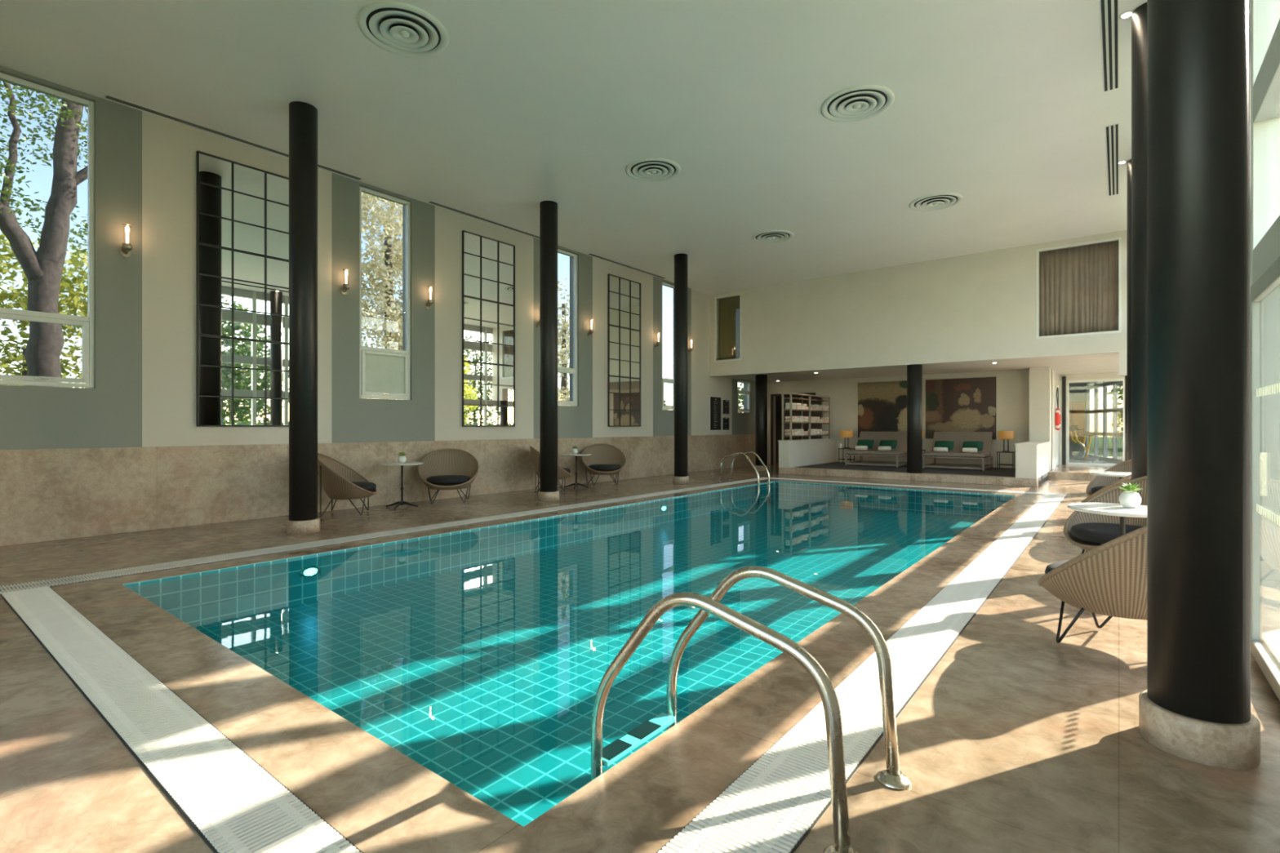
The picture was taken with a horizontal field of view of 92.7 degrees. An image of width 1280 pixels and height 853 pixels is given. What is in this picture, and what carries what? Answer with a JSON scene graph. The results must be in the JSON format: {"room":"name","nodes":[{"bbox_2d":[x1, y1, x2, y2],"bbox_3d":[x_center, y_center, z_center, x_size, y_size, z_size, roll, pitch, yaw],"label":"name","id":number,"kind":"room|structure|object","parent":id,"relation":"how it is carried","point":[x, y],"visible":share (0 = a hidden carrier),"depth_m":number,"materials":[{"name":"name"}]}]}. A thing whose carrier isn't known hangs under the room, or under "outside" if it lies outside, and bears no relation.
{"room":"indoor swimming pool","nodes":[
{"label":"indoor swimming pool","id":0,"kind":"room"},
{"bbox_2d":[299,566,319,577],"bbox_3d":[-3.471,1.530,6.431,0.042,0.110,0.200,0,0,38],"label":"pool light","id":1,"kind":"object","parent":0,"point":[309,571],"visible":1,"depth_m":6.42,"materials":[{"name":"glass"}]},
{"bbox_2d":[0,65,775,463],"bbox_3d":[-2.570,-1.365,13.094,0.300,5.430,24.360,0,0,38],"label":"wall","id":2,"kind":"structure","parent":0,"point":[144,394],"depth_m":9.71,"materials":[{"name":"paint"}]},
{"bbox_2d":[0,72,94,387],"bbox_3d":[-7.069,-2.250,7.211,0.135,3.540,0.950,0,0,38],"label":"window","id":3,"kind":"structure","parent":2,"relation":"in","point":[87,323],"depth_m":7.48,"materials":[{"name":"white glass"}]},
{"bbox_2d":[120,223,132,257],"bbox_3d":[-6.493,-2.348,7.732,0.140,0.396,0.100,0,0,38],"label":"wall sconce","id":4,"kind":"object","parent":2,"relation":"attached to","point":[126,246],"visible":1,"depth_m":7.71,"materials":[{"name":"gold metal"}]},
{"bbox_2d":[196,151,288,426],"bbox_3d":[-5.667,-1.885,8.863,0.045,3.770,1.280,0,0,38],"label":"wall mirror","id":5,"kind":"object","parent":2,"relation":"attached to","point":[242,211],"visible":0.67,"depth_m":8.79,"materials":[{"name":"black mirror"}]},
{"bbox_2d":[340,268,349,294],"bbox_3d":[-4.778,-2.348,9.920,0.140,0.396,0.100,0,0,38],"label":"wall sconce","id":6,"kind":"object","parent":2,"relation":"attached to","point":[345,286],"visible":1,"depth_m":9.90,"materials":[{"name":"gold metal"}]},
{"bbox_2d":[0,434,755,546],"bbox_3d":[-2.457,0.807,12.979,0.020,1.085,22.600,0,0,38],"label":"wainscoting","id":7,"kind":"structure","parent":2,"relation":"attached to","point":[46,495],"depth_m":8.60,"materials":[{"name":"stone"}]},
{"bbox_2d":[360,186,410,399],"bbox_3d":[-4.423,-2.250,10.588,0.135,3.540,0.950,0,0,38],"label":"window","id":8,"kind":"structure","parent":2,"relation":"in","point":[385,373],"depth_m":10.64,"materials":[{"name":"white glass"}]},
{"bbox_2d":[462,230,515,426],"bbox_3d":[-3.014,-1.885,12.247,0.045,3.770,1.280,0,0,38],"label":"wall mirror","id":9,"kind":"object","parent":2,"relation":"attached to","point":[488,264],"visible":1,"depth_m":12.22,"materials":[{"name":"black mirror"}]},
{"bbox_2d":[557,248,577,405],"bbox_3d":[-1.776,-2.250,13.964,0.135,3.540,0.950,0,0,38],"label":"window","id":10,"kind":"structure","parent":2,"relation":"in","point":[573,371],"depth_m":14.29,"materials":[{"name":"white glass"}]},
{"bbox_2d":[607,274,640,426],"bbox_3d":[-0.387,-1.885,15.600,0.045,3.770,1.280,0,0,38],"label":"wall mirror","id":11,"kind":"object","parent":2,"relation":"attached to","point":[624,295],"visible":1,"depth_m":15.57,"materials":[{"name":"black mirror"}]},
{"bbox_2d":[662,282,674,409],"bbox_3d":[0.864,-2.250,17.333,0.135,3.540,0.950,0,0,38],"label":"window","id":12,"kind":"structure","parent":2,"relation":"in","point":[664,380],"depth_m":17.15,"materials":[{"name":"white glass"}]},
{"bbox_2d":[710,396,720,430],"bbox_3d":[2.375,-0.405,19.147,0.016,1.030,0.610,0,0,38],"label":"wall sign","id":13,"kind":"object","parent":2,"relation":"attached to","point":[715,402],"visible":1,"depth_m":19.12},
{"bbox_2d":[737,380,750,412],"bbox_3d":[3.485,-1.005,20.678,0.135,1.050,0.950,0,0,38],"label":"window","id":14,"kind":"structure","parent":2,"relation":"in","point":[747,393],"depth_m":20.89,"materials":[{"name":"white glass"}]},
{"bbox_2d":[0,0,1146,294],"bbox_3d":[2.415,-4.230,10.749,11.040,0.300,25.700,0,0,38],"label":"ceiling","id":15,"kind":"structure","parent":0,"point":[1003,106],"depth_m":7.79,"materials":[{"name":"paint"}]},
{"bbox_2d":[102,93,362,180],"bbox_3d":[-5.601,-4.075,8.805,0.100,0.010,3.250,0,0,38],"label":"ceiling vent","id":16,"kind":"object","parent":15,"relation":"in","point":[105,95],"visible":1,"depth_m":8.40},
{"bbox_2d":[357,0,448,57],"bbox_3d":[-2.431,-4.056,6.301,0.880,0.056,0.880,0,0,38],"label":"ceiling vent","id":17,"kind":"object","parent":15,"relation":"in","point":[410,31],"visible":1,"depth_m":6.24,"materials":[{"name":"metal"}]},
{"bbox_2d":[426,200,539,238],"bbox_3d":[-2.918,-4.075,12.229,0.100,0.010,2.950,0,0,38],"label":"ceiling vent","id":18,"kind":"object","parent":15,"relation":"in","point":[429,202],"visible":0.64,"depth_m":11.96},
{"bbox_2d":[587,253,666,278],"bbox_3d":[-0.265,-4.075,15.613,0.100,0.010,3.050,0,0,38],"label":"ceiling vent","id":19,"kind":"object","parent":15,"relation":"in","point":[590,254],"visible":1,"depth_m":15.46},
{"bbox_2d":[625,157,680,182],"bbox_3d":[0.211,-4.056,9.720,0.880,0.056,0.880,0,0,38],"label":"ceiling vent","id":20,"kind":"object","parent":15,"relation":"in","point":[652,169],"visible":1,"depth_m":9.66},
{"bbox_2d":[751,230,793,243],"bbox_3d":[2.848,-4.056,13.116,0.880,0.056,0.880,0,0,38],"label":"ceiling vent","id":21,"kind":"object","parent":15,"relation":"in","point":[769,236],"visible":1,"depth_m":13.07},
{"bbox_2d":[820,84,894,122],"bbox_3d":[2.745,-4.056,7.733,0.880,0.056,0.880,0,0,38],"label":"ceiling vent","id":22,"kind":"object","parent":15,"relation":"in","point":[863,102],"visible":1,"depth_m":7.68,"materials":[{"name":"metal"}]},
{"bbox_2d":[909,192,963,211],"bbox_3d":[5.371,-4.056,11.100,0.880,0.056,0.880,0,0,38],"label":"ceiling vent","id":23,"kind":"object","parent":15,"relation":"in","point":[935,202],"visible":1,"depth_m":11.05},
{"bbox_2d":[1099,0,1119,91],"bbox_3d":[4.119,-4.074,5.373,0.145,0.012,5.140,0,0,38],"label":"ceiling vent","id":24,"kind":"object","parent":15,"relation":"in","point":[1109,9],"visible":1,"depth_m":6.48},
{"bbox_2d":[1105,123,1119,195],"bbox_3d":[7.358,-4.074,9.505,0.145,0.012,3.160,0,0,38],"label":"ceiling vent","id":25,"kind":"object","parent":15,"relation":"in","point":[1112,131],"visible":1,"depth_m":9.24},
{"bbox_2d":[0,462,1279,852],"bbox_3d":[1.829,1.600,10.001,11.040,0.500,23.800,0,0,38],"label":"floor","id":26,"kind":"structure","parent":0,"point":[1019,740],"depth_m":3.76,"materials":[{"name":"stone"}]},
{"bbox_2d":[0,586,363,852],"bbox_3d":[-2.720,1.345,3.192,5.920,0.011,0.290,0,0,38],"label":"drain grate","id":27,"kind":"object","parent":26,"relation":"on","point":[231,802],"visible":1,"depth_m":2.53,"materials":[{"name":"plastic"}]},
{"bbox_2d":[286,101,319,534],"bbox_3d":[-4.311,-1.365,7.825,0.380,5.430,0.380,0,0,38],"label":"column","id":28,"kind":"structure","parent":26,"relation":"on","point":[303,116],"depth_m":7.69,"materials":[{"name":"paint"}]},
{"bbox_2d":[317,453,377,517],"bbox_3d":[-4.508,0.871,9.387,0.863,0.934,1.035,0,0,-17],"label":"lounge chair","id":29,"kind":"object","parent":26,"relation":"on","point":[339,481],"visible":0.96,"depth_m":9.09,"materials":[{"name":"wicker"}]},
{"bbox_2d":[351,481,376,491],"bbox_3d":[-4.426,0.932,9.409,0.674,0.116,0.738,0,0,-14],"label":"cushion","id":30,"kind":"object","parent":29,"relation":"on","point":[365,486],"depth_m":9.32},
{"bbox_2d":[0,477,773,594],"bbox_3d":[-0.932,1.345,10.539,0.330,0.011,14.060,0,0,38],"label":"drain grate","id":31,"kind":"object","parent":26,"relation":"on","point":[54,582],"visible":1,"depth_m":6.82,"materials":[{"name":"plastic"}]},
{"bbox_2d":[380,462,423,509],"bbox_3d":[-3.972,0.978,10.203,0.670,0.740,0.670,0,0,38],"label":"bistro table","id":32,"kind":"object","parent":26,"relation":"on","point":[402,502],"visible":0.98,"depth_m":10.18,"materials":[{"name":"stone"}]},
{"bbox_2d":[417,448,479,504],"bbox_3d":[-3.385,0.871,10.823,1.035,0.934,0.863,0,0,-13],"label":"lounge chair","id":33,"kind":"object","parent":26,"relation":"on","point":[450,468],"visible":0.99,"depth_m":11.03,"materials":[{"name":"beige wicker"}]},
{"bbox_2d":[426,475,470,484],"bbox_3d":[-3.365,0.932,10.741,0.738,0.116,0.674,0,0,-15],"label":"cushion","id":34,"kind":"object","parent":33,"relation":"on","point":[430,479],"depth_m":10.51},
{"bbox_2d":[537,200,559,501],"bbox_3d":[-1.670,-1.365,11.194,0.380,5.430,0.380,0,0,38],"label":"column","id":35,"kind":"structure","parent":26,"relation":"on","point":[548,491],"depth_m":11.05,"materials":[{"name":"paint"}]},
{"bbox_2d":[529,445,571,492],"bbox_3d":[-1.867,0.871,12.755,0.863,0.934,1.035,0,0,-17],"label":"lounge chair","id":36,"kind":"object","parent":26,"relation":"on","point":[562,473],"visible":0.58,"depth_m":12.47,"materials":[{"name":"beige wicker"}]},
{"bbox_2d":[560,453,591,488],"bbox_3d":[-1.402,0.978,13.449,0.670,0.740,0.670,0,0,38],"label":"bistro table","id":37,"kind":"object","parent":26,"relation":"on","point":[575,484],"visible":0.98,"depth_m":13.42,"materials":[{"name":"black metal"}]},
{"bbox_2d":[581,443,626,485],"bbox_3d":[-0.840,0.871,14.073,1.035,0.934,0.863,0,0,-16],"label":"lounge chair","id":38,"kind":"object","parent":26,"relation":"on","point":[605,459],"visible":0.98,"depth_m":14.30,"materials":[{"name":"beige wicker"}]},
{"bbox_2d":[588,464,620,471],"bbox_3d":[-0.819,0.932,13.991,0.738,0.116,0.674,0,0,-13],"label":"cushion","id":39,"kind":"object","parent":38,"relation":"on","point":[591,467],"depth_m":13.72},
{"bbox_2d":[672,253,688,484],"bbox_3d":[0.976,-1.365,14.570,0.380,5.430,0.380,0,0,38],"label":"column","id":40,"kind":"structure","parent":26,"relation":"on","point":[680,477],"depth_m":14.43,"materials":[{"name":"stone"}]},
{"bbox_2d":[717,451,769,505],"bbox_3d":[2.510,1.217,14.741,1.139,1.207,0.664,0,0,38],"label":"pool ladder","id":41,"kind":"object","parent":26,"relation":"on","point":[739,454],"visible":0.88,"depth_m":14.71,"materials":[{"name":"metal"}]},
{"bbox_2d":[591,566,911,852],"bbox_3d":[0.402,1.217,2.429,1.139,1.207,0.664,0,0,38],"label":"pool ladder","id":42,"kind":"object","parent":26,"relation":"on","point":[892,778],"visible":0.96,"depth_m":2.33,"materials":[{"name":"metal"}]},
{"bbox_2d":[755,374,768,471],"bbox_3d":[3.703,-0.110,18.634,0.380,2.920,0.380,0,0,38],"label":"column","id":43,"kind":"structure","parent":26,"relation":"on","point":[761,380],"depth_m":18.48,"materials":[{"name":"paint"}]},
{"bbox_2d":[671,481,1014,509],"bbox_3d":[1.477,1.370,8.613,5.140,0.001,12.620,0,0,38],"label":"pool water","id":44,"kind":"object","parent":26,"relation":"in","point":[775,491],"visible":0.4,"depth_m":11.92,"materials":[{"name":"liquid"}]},
{"bbox_2d":[656,493,1066,852],"bbox_3d":[3.991,1.345,6.681,0.340,0.011,14.060,0,0,38],"label":"drain grate","id":45,"kind":"object","parent":26,"relation":"on","point":[774,804],"visible":0.98,"depth_m":2.63,"materials":[{"name":"plastic"}]},
{"bbox_2d":[770,477,1046,494],"bbox_3d":[5.771,1.345,14.027,5.920,0.011,0.300,0,0,38],"label":"drain grate","id":46,"kind":"object","parent":26,"relation":"on","point":[908,486],"visible":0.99,"depth_m":13.60,"materials":[{"name":"plastic"}]},
{"bbox_2d":[906,364,922,480],"bbox_3d":[6.917,-0.110,15.390,0.380,2.920,0.380,0,0,38],"label":"column","id":47,"kind":"structure","parent":26,"relation":"on","point":[914,371],"depth_m":15.25,"materials":[{"name":"paint"}]},
{"bbox_2d":[1029,366,1059,470],"bbox_3d":[11.702,-0.165,17.637,0.460,2.830,3.400,0,0,38],"label":"wall pier","id":48,"kind":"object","parent":26,"relation":"on","point":[1040,378],"visible":0.64,"depth_m":16.35,"materials":[{"name":"beige paint"}]},
{"bbox_2d":[1054,386,1060,430],"bbox_3d":[11.992,-0.524,17.537,0.114,1.272,0.644,0,0,38],"label":"lifebuoy","id":49,"kind":"object","parent":48,"relation":"hanging from","point":[1057,416],"visible":1,"depth_m":17.38,"materials":[{"name":"plastic"}]},
{"bbox_2d":[1037,525,1146,643],"bbox_3d":[2.944,0.871,3.684,1.035,0.934,0.863,0,0,-33],"label":"lounge chair","id":50,"kind":"object","parent":26,"relation":"on","point":[1109,579],"visible":0.59,"depth_m":3.42,"materials":[{"name":"beige wicker"}]},
{"bbox_2d":[1044,560,1069,573],"bbox_3d":[2.900,0.932,3.757,0.738,0.116,0.674,0,0,-31],"label":"cushion","id":51,"kind":"object","parent":50,"relation":"on","point":[1051,566],"depth_m":3.90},
{"bbox_2d":[1063,475,1146,554],"bbox_3d":[4.226,0.871,5.277,0.863,0.934,1.035,0,0,-1],"label":"lounge chair","id":52,"kind":"object","parent":26,"relation":"on","point":[1087,531],"visible":0.34,"depth_m":5.53,"materials":[{"name":"beige wicker"}]},
{"bbox_2d":[1070,522,1142,544],"bbox_3d":[4.141,0.932,5.277,0.674,0.116,0.738,0,0,1],"label":"cushion","id":53,"kind":"object","parent":52,"relation":"on","point":[1094,532],"depth_m":5.26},
{"bbox_2d":[1080,474,1131,502],"bbox_3d":[5.630,0.871,7.079,1.035,0.934,0.863,0,0,-28],"label":"lounge chair","id":54,"kind":"object","parent":26,"relation":"on","point":[1128,477],"visible":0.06,"depth_m":6.79,"materials":[{"name":"beige wicker"}]},
{"bbox_2d":[1067,502,1146,537],"bbox_3d":[3.594,0.978,4.553,0.670,0.740,0.670,0,0,38],"label":"bistro table","id":55,"kind":"object","parent":26,"relation":"on","point":[1103,508],"visible":0.41,"depth_m":4.53,"materials":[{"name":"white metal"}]},
{"bbox_2d":[1118,482,1142,507],"bbox_3d":[3.675,0.512,4.594,0.156,0.191,0.156,0,0,14],"label":"potted succulent","id":56,"kind":"object","parent":55,"relation":"on","point":[1129,499],"visible":1,"depth_m":4.55,"materials":[{"name":"green plant"}]},
{"bbox_2d":[1085,458,1131,496],"bbox_3d":[6.925,0.871,8.688,0.863,0.934,1.035,0,0,-1],"label":"lounge chair","id":57,"kind":"object","parent":26,"relation":"on","point":[1098,482],"visible":0.14,"depth_m":9.11,"materials":[{"name":"beige wicker"}]},
{"bbox_2d":[1090,486,1104,493],"bbox_3d":[6.840,0.932,8.688,0.674,0.116,0.738,0,0,1],"label":"cushion","id":58,"kind":"object","parent":57,"relation":"on","point":[1093,490],"depth_m":8.79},
{"bbox_2d":[1088,471,1131,479],"bbox_3d":[6.246,0.978,7.937,0.670,0.740,0.670,0,0,38],"label":"bistro table","id":59,"kind":"object","parent":26,"relation":"on","point":[1120,474],"visible":0.4,"depth_m":7.87,"materials":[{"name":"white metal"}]},
{"bbox_2d":[1124,375,1127,461],"bbox_3d":[10.383,-0.110,12.826,0.380,2.920,0.380,0,0,38],"label":"column","id":60,"kind":"structure","parent":26,"relation":"on","point":[1126,376],"depth_m":12.85,"materials":[{"name":"paint"}]},
{"bbox_2d":[1127,159,1131,459],"bbox_3d":[7.650,-1.365,9.339,0.380,5.430,0.380,0,0,38],"label":"column","id":61,"kind":"structure","parent":26,"relation":"on","point":[1129,162],"depth_m":9.35,"materials":[{"name":"paint"}]},
{"bbox_2d":[1131,2,1146,479],"bbox_3d":[5.004,-1.365,5.963,0.380,5.430,0.380,0,0,38],"label":"column","id":62,"kind":"structure","parent":26,"relation":"on","point":[1139,17],"depth_m":5.92,"materials":[{"name":"paint"}]},
{"bbox_2d":[1138,0,1260,769],"bbox_3d":[2.364,-1.365,2.594,0.380,5.430,0.380,0,0,38],"label":"column","id":63,"kind":"structure","parent":26,"relation":"on","point":[1194,706],"depth_m":2.47,"materials":[{"name":"paint"}]},
{"bbox_2d":[1250,0,1279,668],"bbox_3d":[3.962,-1.365,3.896,0.130,5.430,3.540,0,0,38],"label":"window","id":64,"kind":"structure","parent":26,"relation":"on","point":[1264,14],"depth_m":3.72,"materials":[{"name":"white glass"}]},
{"bbox_2d":[1250,256,1279,701],"bbox_3d":[3.258,0.250,3.164,0.075,2.140,1.140,0,0,38],"label":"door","id":65,"kind":"structure","parent":64,"relation":"attached to","point":[1269,281],"depth_m":3.53,"materials":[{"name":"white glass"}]},
{"bbox_2d":[775,395,782,463],"bbox_3d":[5.837,-0.115,21.916,2.050,2.930,0.100,0,0,38],"label":"wall","id":66,"kind":"structure","parent":0,"point":[778,398],"depth_m":22.44,"materials":[{"name":"brown wood"}]},
{"bbox_2d":[777,438,836,467],"bbox_3d":[5.219,0.782,18.833,0.340,0.775,3.715,0,0,38],"label":"wall","id":67,"kind":"structure","parent":0,"point":[799,452],"depth_m":18.27,"materials":[{"name":"beige paint"}]},
{"bbox_2d":[782,392,830,439],"bbox_3d":[5.131,-0.285,18.721,0.300,1.360,3.000,0,0,38],"label":"towel shelf","id":68,"kind":"object","parent":67,"relation":"on","point":[808,399],"visible":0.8,"depth_m":18.53,"materials":[{"name":"brown wood"}]},
{"bbox_2d":[778,467,1038,487],"bbox_3d":[6.505,1.260,15.675,6.220,0.180,0.300,0,0,38],"label":"trim","id":69,"kind":"structure","parent":67,"relation":"attached to","point":[958,478],"depth_m":15.17,"materials":[{"name":"stone"}]},
{"bbox_2d":[792,462,1048,485],"bbox_3d":[7.677,1.261,17.171,6.220,0.178,3.500,0,0,38],"label":"floor","id":70,"kind":"structure","parent":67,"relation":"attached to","point":[1002,472],"depth_m":16.55,"materials":[{"name":"carpet"}]},
{"bbox_2d":[838,448,854,463],"bbox_3d":[6.538,0.927,19.333,0.400,0.485,0.400,0,0,38],"label":"side table","id":71,"kind":"object","parent":70,"relation":"on","point":[842,459],"visible":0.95,"depth_m":19.30,"materials":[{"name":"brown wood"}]},
{"bbox_2d":[840,430,853,448],"bbox_3d":[6.538,0.402,19.333,0.384,0.566,0.384,0,0,38],"label":"table lamp","id":72,"kind":"object","parent":71,"relation":"on","point":[843,433],"visible":0.99,"depth_m":19.19,"materials":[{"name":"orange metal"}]},
{"bbox_2d":[844,431,906,467],"bbox_3d":[7.197,0.662,18.455,1.530,1.016,1.440,0,0,38],"label":"daybed","id":73,"kind":"object","parent":70,"relation":"on","point":[900,437],"visible":0.83,"depth_m":18.47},
{"bbox_2d":[856,440,873,448],"bbox_3d":[6.908,0.540,18.751,0.500,0.265,0.217,0,0,38],"label":"cushion","id":74,"kind":"object","parent":73,"relation":"on","point":[869,443],"visible":0.9,"depth_m":18.67,"materials":[{"name":"fabric"}]},
{"bbox_2d":[879,440,897,448],"bbox_3d":[7.443,0.540,18.332,0.500,0.265,0.217,0,0,38],"label":"cushion","id":75,"kind":"object","parent":73,"relation":"on","point":[892,443],"visible":0.8,"depth_m":18.27,"materials":[{"name":"fabric"}]},
{"bbox_2d":[922,431,992,471],"bbox_3d":[8.905,0.662,17.116,1.530,1.016,1.440,0,0,38],"label":"daybed","id":76,"kind":"object","parent":70,"relation":"on","point":[958,437],"visible":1,"depth_m":17.17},
{"bbox_2d":[933,440,953,450],"bbox_3d":[8.648,0.540,17.388,0.500,0.265,0.217,0,0,38],"label":"cushion","id":77,"kind":"object","parent":76,"relation":"on","point":[949,444],"visible":0.81,"depth_m":17.32,"materials":[{"name":"fabric"}]},
{"bbox_2d":[962,440,982,450],"bbox_3d":[9.222,0.540,16.938,0.500,0.265,0.217,0,0,38],"label":"cushion","id":78,"kind":"object","parent":76,"relation":"on","point":[969,444],"visible":0.84,"depth_m":16.88,"materials":[{"name":"fabric"}]},
{"bbox_2d":[996,451,1015,470],"bbox_3d":[9.970,0.927,16.644,0.400,0.485,0.400,0,0,38],"label":"side table","id":79,"kind":"object","parent":70,"relation":"on","point":[999,452],"visible":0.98,"depth_m":16.58,"materials":[{"name":"black metal"}]},
{"bbox_2d":[997,431,1013,451],"bbox_3d":[9.970,0.402,16.644,0.384,0.566,0.384,0,0,38],"label":"table lamp","id":80,"kind":"object","parent":79,"relation":"on","point":[1003,435],"visible":1,"depth_m":16.52,"materials":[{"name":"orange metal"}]},
{"bbox_2d":[767,368,1052,468],"bbox_3d":[7.917,-0.115,19.333,8.510,2.930,0.200,0,0,38],"label":"wall niche","id":81,"kind":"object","parent":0,"point":[1013,386],"visible":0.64,"depth_m":18.65,"materials":[{"name":"paint"}]},
{"bbox_2d":[770,392,815,464],"bbox_3d":[5.347,0.100,21.290,1.650,2.500,0.170,0,0,38],"label":"door","id":82,"kind":"structure","parent":81,"relation":"attached to","point":[811,393],"depth_m":21.71,"materials":[{"name":"brown wood"}]},
{"bbox_2d":[857,379,906,439],"bbox_3d":[7.815,-0.525,19.260,1.940,1.850,0.040,0,0,38],"label":"wall picture","id":83,"kind":"object","parent":81,"relation":"attached to","point":[882,406],"visible":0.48,"depth_m":19.36,"materials":[{"name":"paint"}]},
{"bbox_2d":[924,375,997,440],"bbox_3d":[9.421,-0.525,18.002,1.940,1.850,0.040,0,0,38],"label":"wall picture","id":84,"kind":"object","parent":81,"relation":"attached to","point":[955,404],"visible":0.98,"depth_m":17.98,"materials":[{"name":"paint"}]},
{"bbox_2d":[710,229,1127,377],"bbox_3d":[6.425,-2.575,15.736,10.600,3.010,0.302,0,0,38],"label":"wall","id":85,"kind":"structure","parent":0,"point":[981,306],"depth_m":15.29,"materials":[{"name":"beige paint"}]},
{"bbox_2d":[714,293,741,362],"bbox_3d":[2.681,-2.975,18.529,0.920,1.990,0.085,0,0,38],"label":"window","id":86,"kind":"structure","parent":85,"relation":"in","point":[735,295],"depth_m":18.76,"materials":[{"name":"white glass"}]},
{"bbox_2d":[719,295,739,358],"bbox_3d":[2.754,-3.025,18.647,0.770,1.850,0.010,0,0,38],"label":"window pane","id":87,"kind":"object","parent":86,"relation":"attached to","point":[729,307],"visible":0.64,"depth_m":18.66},
{"bbox_2d":[1039,240,1118,336],"bbox_3d":[9.548,-2.955,13.303,1.483,1.950,0.074,0,0,38],"label":"curtain","id":88,"kind":"object","parent":85,"relation":"hanging from","point":[1078,286],"visible":0.82,"depth_m":13.30,"materials":[{"name":"fabric"}]},
{"bbox_2d":[1036,236,1121,338],"bbox_3d":[9.462,-2.955,13.215,1.490,1.990,0.085,0,0,38],"label":"window","id":89,"kind":"structure","parent":85,"relation":"in","point":[1119,238],"depth_m":13.06,"materials":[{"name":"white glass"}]},
{"bbox_2d":[720,353,1119,382],"bbox_3d":[8.462,-1.665,18.334,10.600,0.170,6.300,0,0,38],"label":"ceiling","id":90,"kind":"structure","parent":0,"point":[1102,363],"depth_m":16.66,"materials":[{"name":"beige paint"}]},
{"bbox_2d":[1014,441,1050,479],"bbox_3d":[9.681,0.782,15.019,0.450,0.775,3.215,0,0,38],"label":"wall","id":91,"kind":"structure","parent":0,"point":[1032,458],"depth_m":13.83,"materials":[{"name":"beige paint"}]},
{"bbox_2d":[1069,384,1086,456],"bbox_3d":[13.403,-0.215,23.164,5.720,2.770,7.400,0,0,38],"label":"wall","id":92,"kind":"structure","parent":0,"point":[1077,393],"depth_m":23.17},
{"bbox_2d":[1069,401,1084,456],"bbox_3d":[14.872,0.100,24.503,4.780,2.100,0.060,0,0,38],"label":"wood panelling","id":93,"kind":"object","parent":92,"relation":"attached to","point":[1077,407],"visible":0.05,"depth_m":23.11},
{"bbox_2d":[1048,464,1111,480],"bbox_3d":[12.637,1.410,16.650,2.230,0.480,3.800,0,0,38],"label":"trim","id":94,"kind":"structure","parent":92,"relation":"attached to","point":[1061,471],"depth_m":15.84,"materials":[{"name":"stone"}]},
{"bbox_2d":[1086,381,1122,462],"bbox_3d":[15.792,-0.215,20.530,0.101,2.770,5.457,0,0,23],"label":"window","id":95,"kind":"structure","parent":92,"relation":"in","point":[1114,410],"depth_m":21.00,"materials":[{"name":"white metal"}]},
{"bbox_2d":[1059,372,1124,380],"bbox_3d":[13.772,-0.290,18.098,2.230,2.920,0.120,0,0,38],"label":"wall","id":96,"kind":"structure","parent":0,"point":[1116,375],"depth_m":18.24,"materials":[{"name":"beige paint"}]},
{"bbox_2d":[1059,376,1124,466],"bbox_3d":[13.512,-0.180,18.277,1.600,2.700,0.160,0,0,38],"label":"door","id":97,"kind":"structure","parent":96,"relation":"in","point":[1064,384],"depth_m":18.61,"materials":[{"name":"white metal"}]},
{"bbox_2d":[1069,456,1122,463],"bbox_3d":[14.100,1.310,22.618,7.290,0.280,7.400,0,0,38],"label":"floor","id":98,"kind":"structure","parent":0,"point":[1118,457],"depth_m":20.37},
{"bbox_2d":[1069,425,1098,461],"bbox_3d":[15.332,0.570,21.294,0.472,1.200,1.050,0,0,-9],"label":"exercise bike","id":99,"kind":"object","parent":98,"relation":"on","point":[1073,442],"visible":0.41,"depth_m":21.57,"materials":[{"name":"silver metal"}]},
{"bbox_2d":[1069,425,1105,463],"bbox_3d":[14.564,0.570,19.989,0.472,1.200,1.050,0,0,-9],"label":"exercise bike","id":100,"kind":"object","parent":98,"relation":"on","point":[1078,450],"visible":0.85,"depth_m":20.17,"materials":[{"name":"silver metal"}]},
{"bbox_2d":[1118,491,1141,507],"bbox_3d":[3.678,0.549,4.588,0.132,0.118,0.132,0,0,13],"label":"vase","id":101,"kind":"object","parent":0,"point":[1126,499],"depth_m":4.55,"materials":[{"name":"white ceramic"}]},
{"label":"outside","id":102,"kind":"structure","parent":0,"visible":0},
{"bbox_2d":[1089,436,1122,456],"bbox_3d":[19.357,1.650,16.592,170.000,0.400,170.000,0,0,38],"label":"lawn","id":103,"kind":"structure","parent":102,"point":[1109,439],"depth_m":44.01,"materials":[{"name":"green plant"}]},
{"bbox_2d":[0,80,87,386],"bbox_3d":[-9.913,-2.626,10.155,3.828,8.489,5.448,0,0,38],"label":"tree","id":104,"kind":"object","parent":103,"relation":"on","point":[42,268],"visible":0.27,"depth_m":10.04,"materials":[{"name":"green plant"}]},
{"bbox_2d":[0,231,89,388],"bbox_3d":[-12.468,-1.193,12.388,8.963,5.594,3.540,0,0,-43],"label":"hedge","id":105,"kind":"object","parent":103,"relation":"on","point":[79,304],"visible":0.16,"depth_m":12.54,"materials":[{"name":"green plant"}]},
{"bbox_2d":[361,192,402,399],"bbox_3d":[-6.804,-2.744,17.264,3.224,8.721,4.835,0,0,31],"label":"tree","id":106,"kind":"object","parent":103,"relation":"on","point":[392,265],"visible":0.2,"depth_m":16.23,"materials":[{"name":"green plant"}]},
{"bbox_2d":[557,278,569,400],"bbox_3d":[-3.309,-2.108,23.758,3.915,7.443,3.239,0,0,-40],"label":"tree","id":107,"kind":"object","parent":103,"relation":"on","point":[565,392],"visible":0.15,"depth_m":23.71,"materials":[{"name":"green plant"}]},
{"bbox_2d":[1106,385,1122,439],"bbox_3d":[33.594,-2.966,39.609,8.841,9.148,5.414,0,0,-39],"label":"tree","id":108,"kind":"object","parent":103,"relation":"on","point":[1119,414],"visible":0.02,"depth_m":39.62,"materials":[{"name":"green plant"}]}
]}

